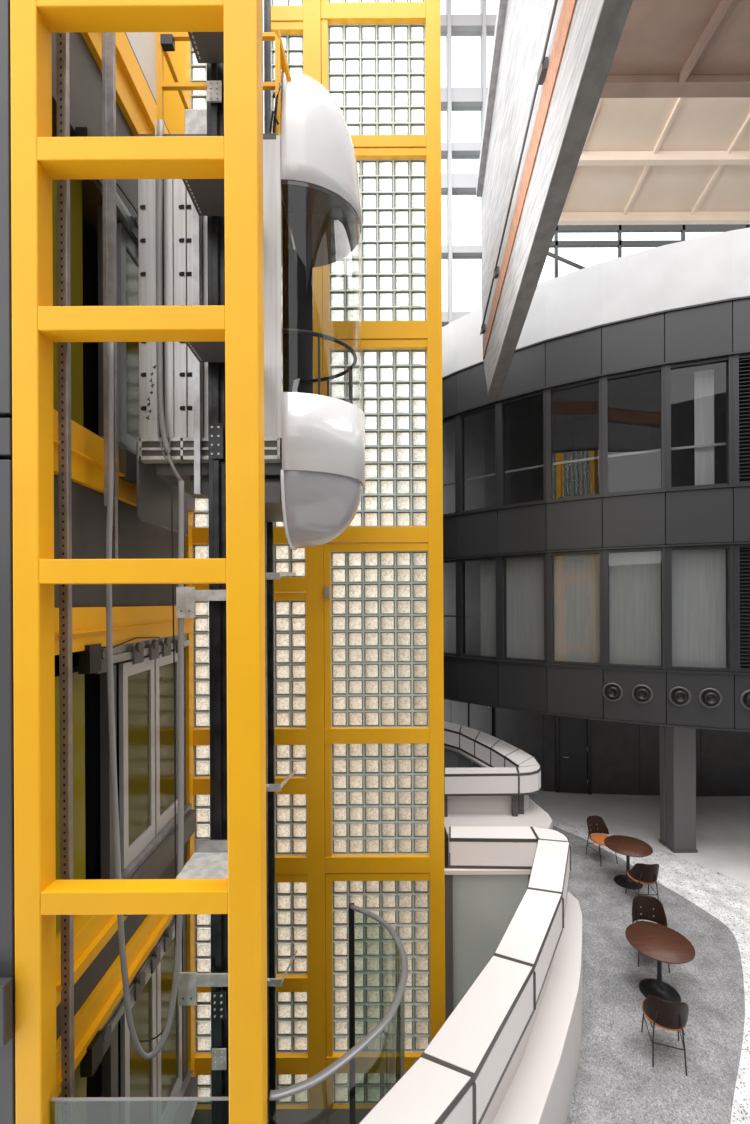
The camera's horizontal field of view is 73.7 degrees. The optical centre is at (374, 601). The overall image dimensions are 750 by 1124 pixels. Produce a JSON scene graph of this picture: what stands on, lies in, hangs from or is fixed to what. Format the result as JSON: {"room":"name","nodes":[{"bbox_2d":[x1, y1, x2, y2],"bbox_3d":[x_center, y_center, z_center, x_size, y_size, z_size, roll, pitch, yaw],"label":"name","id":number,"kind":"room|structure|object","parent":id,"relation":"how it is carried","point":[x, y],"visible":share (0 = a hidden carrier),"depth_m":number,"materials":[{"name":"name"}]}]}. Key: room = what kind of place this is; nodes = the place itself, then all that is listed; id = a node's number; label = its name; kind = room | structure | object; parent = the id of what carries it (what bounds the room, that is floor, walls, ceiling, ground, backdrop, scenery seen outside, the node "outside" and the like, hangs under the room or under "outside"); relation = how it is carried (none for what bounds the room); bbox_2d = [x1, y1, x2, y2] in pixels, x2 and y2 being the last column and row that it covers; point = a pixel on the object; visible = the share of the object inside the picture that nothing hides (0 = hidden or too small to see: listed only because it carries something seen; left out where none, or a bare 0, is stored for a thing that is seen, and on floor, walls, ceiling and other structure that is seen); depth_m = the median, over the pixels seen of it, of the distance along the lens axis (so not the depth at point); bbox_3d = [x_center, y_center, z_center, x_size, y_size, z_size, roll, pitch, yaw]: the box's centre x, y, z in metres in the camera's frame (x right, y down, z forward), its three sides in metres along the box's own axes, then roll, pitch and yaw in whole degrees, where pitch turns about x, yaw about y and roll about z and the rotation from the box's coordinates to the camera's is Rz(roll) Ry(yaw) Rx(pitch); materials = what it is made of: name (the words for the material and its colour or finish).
{"room":"office building atrium","nodes":[
{"label":"office building atrium","id":0,"kind":"room"},
{"bbox_2d":[0,0,15,1123],"bbox_3d":[-3.268,-0.884,3.240,1.874,15.000,0.240,0,0,0],"label":"wall","id":1,"kind":"structure","parent":0,"point":[7,869],"depth_m":3.22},
{"bbox_2d":[52,32,194,1119],"bbox_3d":[-2.555,-1.087,4.737,0.640,14.600,2.755,0,0,0],"label":"wall","id":2,"kind":"structure","parent":0,"point":[137,539],"depth_m":4.59,"materials":[{"name":"metal"}]},
{"bbox_2d":[56,862,186,1096],"bbox_3d":[-2.274,3.276,4.725,0.240,0.330,2.710,0,0,0],"label":"steel beam","id":3,"kind":"structure","parent":2,"relation":"attached to","point":[95,1011],"depth_m":4.15,"materials":[{"name":"yellow metal"}]},
{"bbox_2d":[52,127,193,511],"bbox_3d":[-2.374,-2.357,4.720,0.415,2.556,2.680,0,0,0],"label":"door","id":4,"kind":"structure","parent":2,"relation":"in","point":[86,246],"depth_m":4.46,"materials":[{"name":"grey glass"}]},
{"bbox_2d":[53,409,195,526],"bbox_3d":[-2.296,-1.124,4.725,0.240,0.430,2.710,0,0,0],"label":"steel beam","id":5,"kind":"structure","parent":2,"relation":"attached to","point":[87,448],"depth_m":3.88,"materials":[{"name":"yellow metal"}]},
{"bbox_2d":[81,32,168,135],"bbox_3d":[-2.313,-4.774,4.725,0.240,0.670,2.710,0,0,0],"label":"steel beam","id":6,"kind":"structure","parent":2,"relation":"attached to","point":[134,98],"depth_m":4.57,"materials":[{"name":"yellow metal"}]},
{"bbox_2d":[102,32,117,558],"bbox_3d":[-2.055,-2.640,3.875,0.081,4.700,0.050,0,0,0],"label":"rail","id":7,"kind":"object","parent":6,"relation":"attached to","point":[108,38],"visible":0.61,"depth_m":3.86,"materials":[{"name":"metal"}]},
{"bbox_2d":[55,633,195,932],"bbox_3d":[-2.355,1.528,4.720,0.415,2.406,2.680,0,0,0],"label":"door","id":8,"kind":"structure","parent":2,"relation":"in","point":[142,670],"depth_m":4.59,"materials":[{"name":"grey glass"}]},
{"bbox_2d":[54,606,196,654],"bbox_3d":[-2.289,0.206,4.725,0.240,0.330,2.710,0,0,0],"label":"steel beam","id":9,"kind":"structure","parent":2,"relation":"attached to","point":[128,622],"depth_m":4.36,"materials":[{"name":"yellow metal"}]},
{"bbox_2d":[57,914,196,1123],"bbox_3d":[-2.340,4.668,4.720,0.415,2.526,2.680,0,0,0],"label":"door","id":10,"kind":"structure","parent":2,"relation":"in","point":[111,1065],"depth_m":4.93,"materials":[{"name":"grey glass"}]},
{"bbox_2d":[56,805,197,1006],"bbox_3d":[-2.277,2.641,4.725,0.240,0.340,2.710,0,0,0],"label":"steel beam","id":11,"kind":"structure","parent":2,"relation":"attached to","point":[92,933],"depth_m":3.84,"materials":[{"name":"yellow metal"}]},
{"bbox_2d":[188,1109,370,1123],"bbox_3d":[-1.144,6.281,4.560,2.850,0.150,3.120,0,0,0],"label":"floor","id":12,"kind":"structure","parent":0,"point":[200,1116],"depth_m":6.03,"materials":[{"name":"grey metal"}]},
{"bbox_2d":[56,33,74,1123],"bbox_3d":[-2.134,0.610,3.441,0.086,11.200,0.042,0,0,0],"label":"rail","id":13,"kind":"object","parent":12,"relation":"on","point":[62,39],"visible":0.91,"depth_m":3.45,"materials":[{"name":"metal"}]},
{"bbox_2d":[10,0,267,1123],"bbox_3d":[-1.525,0.708,3.280,1.584,11.000,0.160,0,0,0],"label":"frame","id":14,"kind":"object","parent":12,"relation":"on","point":[235,157],"visible":1,"depth_m":3.20,"materials":[{"name":"yellow paint"}]},
{"bbox_2d":[176,840,227,878],"bbox_3d":[-1.185,1.951,3.658,0.470,0.150,0.575,0,0,0],"label":"shelf bracket","id":15,"kind":"object","parent":14,"relation":"attached to","point":[210,858],"visible":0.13,"depth_m":3.77,"materials":[{"name":"metal"}]},
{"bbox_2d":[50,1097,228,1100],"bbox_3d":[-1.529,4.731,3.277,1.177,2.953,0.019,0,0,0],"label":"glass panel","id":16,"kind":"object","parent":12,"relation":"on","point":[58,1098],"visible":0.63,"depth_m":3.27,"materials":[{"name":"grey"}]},
{"bbox_2d":[207,63,228,1123],"bbox_3d":[-1.302,0.456,4.122,0.141,11.500,0.115,0,0,0],"label":"rail","id":17,"kind":"object","parent":12,"relation":"on","point":[218,824],"visible":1,"depth_m":4.14,"materials":[{"name":"metal"}]},
{"bbox_2d":[176,587,225,617],"bbox_3d":[-1.402,0.003,4.040,0.396,0.250,0.040,0,0,0],"label":"bracket","id":18,"kind":"object","parent":17,"relation":"attached to","point":[186,597],"visible":0.97,"depth_m":4.03,"materials":[{"name":"metal"}]},
{"bbox_2d":[178,972,227,1004],"bbox_3d":[-1.387,3.118,4.040,0.396,0.259,0.040,0,0,0],"label":"bracket","id":19,"kind":"object","parent":17,"relation":"attached to","point":[188,982],"visible":0.95,"depth_m":4.03,"materials":[{"name":"metal"}]},
{"bbox_2d":[182,179,224,215],"bbox_3d":[-1.211,-3.193,3.839,0.470,0.062,0.518,0,0,0],"label":"shelf bracket","id":20,"kind":"object","parent":17,"relation":"attached to","point":[207,195],"visible":0.3,"depth_m":3.89,"materials":[{"name":"grey metal"}]},
{"bbox_2d":[185,341,224,361],"bbox_3d":[-1.205,-1.993,3.839,0.470,0.062,0.518,0,0,0],"label":"shelf bracket","id":21,"kind":"object","parent":17,"relation":"attached to","point":[203,351],"visible":0.33,"depth_m":3.90,"materials":[{"name":"grey metal"}]},
{"bbox_2d":[188,32,223,62],"bbox_3d":[-1.217,-4.443,3.839,0.470,0.062,0.518,0,0,0],"label":"shelf bracket","id":22,"kind":"object","parent":17,"relation":"attached to","point":[208,47],"visible":0.24,"depth_m":3.97,"materials":[{"name":"grey metal"}]},
{"bbox_2d":[136,29,364,549],"bbox_3d":[-1.056,-2.656,4.688,1.910,4.330,1.224,0,0,0],"label":"car","id":23,"kind":"object","parent":17,"relation":"attached to","point":[314,444],"visible":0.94,"depth_m":4.24,"materials":[{"name":"white paint"}]},
{"bbox_2d":[106,342,183,1058],"bbox_3d":[-1.756,0.748,3.888,0.572,5.537,0.180,0,0,-34],"label":"cable","id":24,"kind":"object","parent":23,"relation":"hanging from","point":[110,397],"visible":0.9,"depth_m":3.80,"materials":[{"name":"grey plastic"}]},
{"bbox_2d":[138,481,175,1041],"bbox_3d":[-1.754,1.228,3.954,0.341,4.440,0.129,0,0,-37],"label":"cable","id":25,"kind":"object","parent":23,"relation":"hanging from","point":[158,1035],"visible":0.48,"depth_m":4.04,"materials":[{"name":"black metal"}]},
{"bbox_2d":[160,34,174,50],"bbox_3d":[-1.753,-4.731,4.230,0.100,0.080,0.060,0,0,0],"label":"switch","id":26,"kind":"object","parent":23,"relation":"attached to","point":[167,41],"depth_m":4.21,"materials":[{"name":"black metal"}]},
{"bbox_2d":[280,470,361,549],"bbox_3d":[-0.458,-0.802,4.735,0.678,0.617,1.111,0,0,0],"label":"elevator car bottom","id":27,"kind":"object","parent":23,"relation":"in","point":[318,506],"depth_m":4.36,"materials":[{"name":"white paint"}]},
{"bbox_2d":[262,0,275,1123],"bbox_3d":[-1.224,-0.594,5.536,0.178,13.600,0.128,0,0,0],"label":"rail","id":28,"kind":"object","parent":12,"relation":"on","point":[266,4],"visible":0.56,"depth_m":5.55,"materials":[{"name":"metal"}]},
{"bbox_2d":[265,572,294,579],"bbox_3d":[-1.025,-0.295,5.618,0.166,0.098,0.566,0,0,33],"label":"bracket","id":29,"kind":"object","parent":28,"relation":"attached to","point":[275,575],"visible":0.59,"depth_m":5.45,"materials":[{"name":"metal"}]},
{"bbox_2d":[266,769,295,791],"bbox_3d":[-1.014,2.016,5.618,0.166,0.098,0.566,0,0,33],"label":"bracket","id":30,"kind":"object","parent":28,"relation":"attached to","point":[269,787],"visible":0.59,"depth_m":5.45,"materials":[{"name":"metal"}]},
{"bbox_2d":[267,950,296,986],"bbox_3d":[-1.004,4.141,5.618,0.166,0.098,0.566,0,0,33],"label":"bracket","id":31,"kind":"object","parent":28,"relation":"attached to","point":[271,982],"visible":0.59,"depth_m":5.45,"materials":[{"name":"metal"}]},
{"bbox_2d":[269,903,407,1123],"bbox_3d":[-0.114,4.742,4.323,0.773,2.917,2.205,0,0,11],"label":"handrail","id":32,"kind":"object","parent":12,"relation":"on","point":[349,1056],"visible":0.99,"depth_m":4.41,"materials":[{"name":"grey metal"}]},
{"bbox_2d":[190,0,444,1108],"bbox_3d":[-0.728,-1.205,6.175,3.116,15.098,0.230,0,0,0],"label":"glass wall","id":33,"kind":"structure","parent":0,"point":[352,761],"depth_m":6.19,"materials":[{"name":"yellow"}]},
{"bbox_2d":[277,526,427,967],"bbox_3d":[-0.788,2.454,8.350,3.400,7.700,0.100,0,0,0],"label":"wall","id":34,"kind":"structure","parent":0,"point":[373,526],"depth_m":8.30,"materials":[{"name":"beige paint"}]},
{"bbox_2d":[291,989,427,1044],"bbox_3d":[11.444,8.944,10.500,29.200,0.200,31.000,0,0,0],"label":"floor","id":35,"kind":"structure","parent":0,"point":[424,989],"depth_m":10.79,"materials":[{"name":"grey paint"}]},
{"bbox_2d":[444,745,488,786],"bbox_3d":[2.652,6.477,12.945,0.389,4.620,3.599,0,0,-22],"label":"glazing","id":36,"kind":"object","parent":35,"relation":"on","point":[453,758],"visible":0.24,"depth_m":14.04,"materials":[{"name":"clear glass"}]},
{"bbox_2d":[445,868,530,1020],"bbox_3d":[1.776,6.519,7.840,1.548,4.705,0.160,0,0,0],"label":"glazing","id":37,"kind":"object","parent":35,"relation":"on","point":[480,904],"visible":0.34,"depth_m":7.82,"materials":[{"name":"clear glass"}]},
{"bbox_2d":[395,273,423,989],"bbox_3d":[0.704,0.897,11.925,0.200,15.400,6.950,0,0,0],"label":"wall","id":38,"kind":"structure","parent":0,"point":[402,273],"depth_m":8.74,"materials":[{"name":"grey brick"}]},
{"bbox_2d":[476,0,632,395],"bbox_3d":[2.050,-9.138,4.552,0.364,10.036,12.124,0,0,3],"label":"beam","id":39,"kind":"structure","parent":0,"point":[551,60],"depth_m":6.91,"materials":[{"name":"grey metal"}]},
{"bbox_2d":[364,228,749,731],"bbox_3d":[10.639,-2.453,16.735,22.699,10.038,14.529,0,0,0],"label":"wall","id":40,"kind":"structure","parent":0,"point":[686,301],"depth_m":11.49,"materials":[{"name":"grey metal"}]},
{"bbox_2d":[424,415,456,515],"bbox_3d":[1.901,-3.619,13.727,0.350,2.620,1.193,0,0,-40],"label":"window","id":41,"kind":"structure","parent":40,"relation":"in","point":[454,418],"depth_m":13.19,"materials":[{"name":"grey"}]},
{"bbox_2d":[394,0,496,326],"bbox_3d":[2.235,-13.411,15.625,3.600,14.000,0.350,0,0,0],"label":"window","id":42,"kind":"structure","parent":40,"relation":"in","point":[482,24],"depth_m":15.50,"materials":[{"name":"grey"}]},
{"bbox_2d":[443,559,457,656],"bbox_3d":[1.919,0.156,13.727,0.350,2.570,1.193,0,0,-40],"label":"window","id":43,"kind":"structure","parent":40,"relation":"in","point":[444,561],"depth_m":13.19,"materials":[{"name":"grey"}]},
{"bbox_2d":[457,556,497,659],"bbox_3d":[2.726,0.152,12.871,1.193,2.570,0.350,0,0,44],"label":"window","id":44,"kind":"structure","parent":40,"relation":"in","point":[488,565],"depth_m":12.84,"materials":[{"name":"grey"}]},
{"bbox_2d":[480,559,495,656],"bbox_3d":[2.941,0.164,12.749,0.573,2.544,0.010,0,0,44],"label":"blind","id":45,"kind":"object","parent":44,"relation":"attached to","point":[487,566],"depth_m":12.78,"materials":[{"name":"grey fabric"}]},
{"bbox_2d":[457,402,497,513],"bbox_3d":[2.708,-3.623,12.871,1.193,2.620,0.350,0,0,44],"label":"window","id":46,"kind":"structure","parent":40,"relation":"in","point":[461,479],"depth_m":13.10,"materials":[{"name":"grey metal"}]},
{"bbox_2d":[497,389,545,507],"bbox_3d":[3.598,-3.628,12.103,1.193,2.620,0.350,0,0,38],"label":"window","id":47,"kind":"structure","parent":40,"relation":"in","point":[501,404],"depth_m":12.27,"materials":[{"name":"grey"}]},
{"bbox_2d":[498,553,546,663],"bbox_3d":[3.583,0.147,12.059,1.193,2.570,0.240,0,0,38],"label":"window","id":48,"kind":"structure","parent":40,"relation":"in","point":[526,575],"depth_m":12.16,"materials":[{"name":"grey"}]},
{"bbox_2d":[546,377,601,500],"bbox_3d":[4.564,-3.632,11.430,1.193,2.620,0.350,0,0,32],"label":"window","id":49,"kind":"structure","parent":40,"relation":"in","point":[549,406],"depth_m":11.54,"materials":[{"name":"grey"}]},
{"bbox_2d":[546,550,602,666],"bbox_3d":[4.553,0.143,11.384,1.193,2.570,0.240,0,0,32],"label":"window","id":50,"kind":"structure","parent":40,"relation":"in","point":[575,621],"depth_m":11.47,"materials":[{"name":"grey"}]},
{"bbox_2d":[602,683,622,701],"bbox_3d":[5.139,1.955,10.823,0.410,0.410,0.100,0,0,26],"label":"air nozzle","id":51,"kind":"object","parent":40,"relation":"attached to","point":[613,692],"visible":1,"depth_m":10.82,"materials":[{"name":"grey metal"}]},
{"bbox_2d":[602,365,664,494],"bbox_3d":[5.593,-3.637,10.861,1.193,2.620,0.350,0,0,26],"label":"window","id":52,"kind":"structure","parent":40,"relation":"in","point":[605,379],"depth_m":10.89,"materials":[{"name":"grey metal"}]},
{"bbox_2d":[603,547,665,669],"bbox_3d":[5.587,0.138,10.812,1.193,2.570,0.240,0,0,26],"label":"window","id":53,"kind":"structure","parent":40,"relation":"in","point":[632,595],"depth_m":10.89,"materials":[{"name":"grey"}]},
{"bbox_2d":[631,684,652,703],"bbox_3d":[5.648,1.952,10.575,0.410,0.410,0.100,0,0,26],"label":"air nozzle","id":54,"kind":"object","parent":40,"relation":"attached to","point":[642,694],"visible":1,"depth_m":10.57,"materials":[{"name":"grey metal"}]},
{"bbox_2d":[668,686,690,705],"bbox_3d":[6.280,1.949,10.295,0.410,0.410,0.100,0,0,20],"label":"air nozzle","id":55,"kind":"object","parent":40,"relation":"attached to","point":[678,696],"visible":1,"depth_m":10.30,"materials":[{"name":"grey metal"}]},
{"bbox_2d":[664,355,732,489],"bbox_3d":[6.684,-3.643,10.425,1.193,2.620,0.400,0,0,20],"label":"window","id":56,"kind":"structure","parent":40,"relation":"in","point":[704,443],"depth_m":10.47,"materials":[{"name":"grey"}]},
{"bbox_2d":[694,369,713,484],"bbox_3d":[6.937,-3.605,10.535,0.353,2.541,0.020,0,0,20],"label":"blind","id":57,"kind":"object","parent":56,"relation":"attached to","point":[703,380],"depth_m":10.52,"materials":[{"name":"grey fabric"}]},
{"bbox_2d":[665,544,733,671],"bbox_3d":[6.675,0.132,10.350,1.193,2.570,0.240,0,0,20],"label":"window","id":58,"kind":"structure","parent":40,"relation":"in","point":[695,575],"depth_m":10.41,"materials":[{"name":"grey glass"}]},
{"bbox_2d":[698,688,721,707],"bbox_3d":[6.787,1.947,10.110,0.410,0.410,0.100,0,0,20],"label":"air nozzle","id":59,"kind":"object","parent":40,"relation":"attached to","point":[708,697],"visible":1,"depth_m":10.11,"materials":[{"name":"grey metal"}]},
{"bbox_2d":[732,354,749,484],"bbox_3d":[7.780,-3.648,9.978,1.193,2.620,0.190,0,0,14],"label":"louver","id":60,"kind":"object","parent":40,"relation":"in","point":[740,363],"depth_m":10.03,"materials":[{"name":"grey metal"}]},
{"bbox_2d":[733,544,749,672],"bbox_3d":[7.799,0.127,9.978,1.193,2.570,0.190,0,0,14],"label":"louver","id":61,"kind":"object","parent":40,"relation":"in","point":[741,553],"depth_m":10.03,"materials":[{"name":"grey metal"}]},
{"bbox_2d":[740,690,749,709],"bbox_3d":[7.473,1.944,9.892,0.410,0.410,0.100,0,0,14],"label":"air nozzle","id":62,"kind":"object","parent":40,"relation":"attached to","point":[745,696],"visible":1,"depth_m":9.94,"materials":[{"name":"grey metal"}]},
{"bbox_2d":[444,699,749,795],"bbox_3d":[6.051,4.071,16.000,15.927,3.000,3.083,0,0,20],"label":"wall","id":63,"kind":"structure","parent":0,"point":[625,757],"depth_m":14.44,"materials":[{"name":"grey paint"}]},
{"bbox_2d":[465,703,492,735],"bbox_3d":[3.388,4.258,16.305,0.110,2.650,1.041,0,0,-42],"label":"door","id":64,"kind":"structure","parent":63,"relation":"in","point":[478,717],"depth_m":16.30,"materials":[{"name":"black metal"}]},
{"bbox_2d":[555,715,591,794],"bbox_3d":[5.778,4.247,14.571,0.985,2.650,0.110,0,0,10],"label":"door","id":65,"kind":"structure","parent":63,"relation":"in","point":[575,733],"depth_m":14.58,"materials":[{"name":"black metal"}]},
{"bbox_2d":[529,790,749,885],"bbox_3d":[12.878,5.687,10.500,26.300,0.300,31.000,0,0,0],"label":"floor","id":66,"kind":"structure","parent":0,"point":[722,822],"depth_m":12.83,"materials":[{"name":"stone"}]},
{"bbox_2d":[358,827,570,1123],"bbox_3d":[1.169,3.929,5.503,2.085,0.481,6.072,0,0,19],"label":"parapet","id":67,"kind":"object","parent":66,"relation":"on","point":[456,1079],"visible":0.98,"depth_m":4.76,"materials":[{"name":"grey"}]},
{"bbox_2d":[444,721,540,795],"bbox_3d":[2.384,3.923,13.365,2.444,0.481,5.410,0,0,-7],"label":"parapet","id":68,"kind":"object","parent":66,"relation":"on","point":[512,771],"visible":0.79,"depth_m":10.99,"materials":[{"name":"grey"}]},
{"bbox_2d":[444,745,551,852],"bbox_3d":[2.388,5.026,12.922,2.827,1.725,5.744,0,0,0],"label":"plinth","id":69,"kind":"object","parent":66,"relation":"on","point":[459,811],"visible":0.3,"depth_m":10.91,"materials":[{"name":"grey"}]},
{"bbox_2d":[481,892,582,1123],"bbox_3d":[1.344,5.031,5.627,2.329,1.725,6.224,0,0,16],"label":"curved wall","id":70,"kind":"structure","parent":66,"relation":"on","point":[537,1085],"depth_m":5.37,"materials":[{"name":"grey paint"}]},
{"bbox_2d":[552,818,749,1123],"bbox_3d":[4.784,5.574,7.175,4.967,0.003,10.331,0,0,24],"label":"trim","id":71,"kind":"structure","parent":66,"relation":"on","point":[727,899],"depth_m":9.45,"materials":[{"name":"white stone"}]},
{"bbox_2d":[553,826,744,1123],"bbox_3d":[3.704,5.576,7.000,3.098,0.004,10.541,0,0,24],"label":"carpet","id":72,"kind":"structure","parent":71,"relation":"on","point":[616,1081],"depth_m":6.73,"materials":[{"name":"grey carpet"}]},
{"bbox_2d":[585,815,617,864],"bbox_3d":[4.879,5.150,10.822,0.496,0.839,0.536,0,0,-17],"label":"shell chair","id":73,"kind":"object","parent":72,"relation":"on","point":[596,824],"visible":0.88,"depth_m":10.98,"materials":[{"name":"brown wood"}]},
{"bbox_2d":[591,834,607,843],"bbox_3d":[4.891,5.101,10.781,0.444,0.018,0.425,0,0,-17],"label":"cushion","id":74,"kind":"object","parent":73,"relation":"on","point":[596,838],"depth_m":10.77,"materials":[{"name":"orange leather"}]},
{"bbox_2d":[604,835,652,889],"bbox_3d":[5.026,5.200,9.930,0.870,0.735,0.870,0,0,38],"label":"round table","id":75,"kind":"object","parent":72,"relation":"on","point":[628,846],"visible":0.84,"depth_m":9.88,"materials":[{"name":"brown wood"}]},
{"bbox_2d":[625,863,658,899],"bbox_3d":[4.973,5.150,9.277,0.496,0.839,0.536,0,0,5],"label":"shell chair","id":76,"kind":"object","parent":72,"relation":"on","point":[641,873],"visible":0.99,"depth_m":9.08,"materials":[{"name":"brown wood"}]},
{"bbox_2d":[632,895,669,972],"bbox_3d":[4.302,5.153,7.822,0.496,0.839,0.536,0,0,18],"label":"shell chair","id":77,"kind":"object","parent":72,"relation":"on","point":[644,907],"visible":0.56,"depth_m":8.01,"materials":[{"name":"brown wood"}]},
{"bbox_2d":[625,922,694,1001],"bbox_3d":[4.056,5.205,7.130,0.870,0.735,0.870,0,0,0],"label":"round table","id":78,"kind":"object","parent":72,"relation":"on","point":[661,943],"visible":0.98,"depth_m":7.10,"materials":[{"name":"brown wood"}]},
{"bbox_2d":[641,995,688,1075],"bbox_3d":[3.578,5.157,6.178,0.496,0.839,0.536,0,0,18],"label":"shell chair","id":79,"kind":"object","parent":72,"relation":"on","point":[665,1014],"visible":1,"depth_m":5.99,"materials":[{"name":"brown wood"}]},
{"bbox_2d":[659,726,665,845],"bbox_3d":[6.701,4.070,11.510,0.240,2.986,0.220,0,0,0],"label":"support column","id":80,"kind":"structure","parent":66,"relation":"on","point":[662,840],"depth_m":11.48,"materials":[{"name":"grey paint"}]},
{"bbox_2d":[665,726,697,852],"bbox_3d":[6.880,4.069,11.325,0.540,2.986,0.490,0,0,0],"label":"support column","id":81,"kind":"structure","parent":66,"relation":"on","point":[680,743],"depth_m":11.10,"materials":[{"name":"grey paint"}]},
{"bbox_2d":[558,97,749,224],"bbox_3d":[17.231,-14.181,15.950,25.400,1.773,3.300,0,0,0],"label":"ceiling","id":82,"kind":"structure","parent":0,"point":[643,161],"depth_m":16.17,"materials":[{"name":"beige paint"}]},
{"bbox_2d":[608,0,749,81],"bbox_3d":[19.489,-14.470,4.345,29.120,0.450,18.690,0,0,0],"label":"ceiling","id":83,"kind":"structure","parent":0,"point":[683,38],"depth_m":12.81,"materials":[{"name":"paint"}]},
{"bbox_2d":[600,74,749,97],"bbox_3d":[17.229,-14.509,13.910,25.400,0.450,0.420,0,0,0],"label":"roof beam","id":84,"kind":"structure","parent":83,"relation":"attached to","point":[697,85],"depth_m":13.81,"materials":[{"name":"paint"}]},
{"bbox_3d":[26.103,0.472,10.500,0.200,16.000,31.000,0,0,0],"label":"wall","id":85,"kind":"structure","parent":0,"visible":0},
{"bbox_2d":[547,224,749,277],"bbox_3d":[17.807,-10.967,19.060,26.720,6.960,0.120,0,0,0],"label":"window","id":86,"kind":"structure","parent":85,"relation":"in","point":[619,229],"depth_m":19.00,"materials":[{"name":"grey metal"}]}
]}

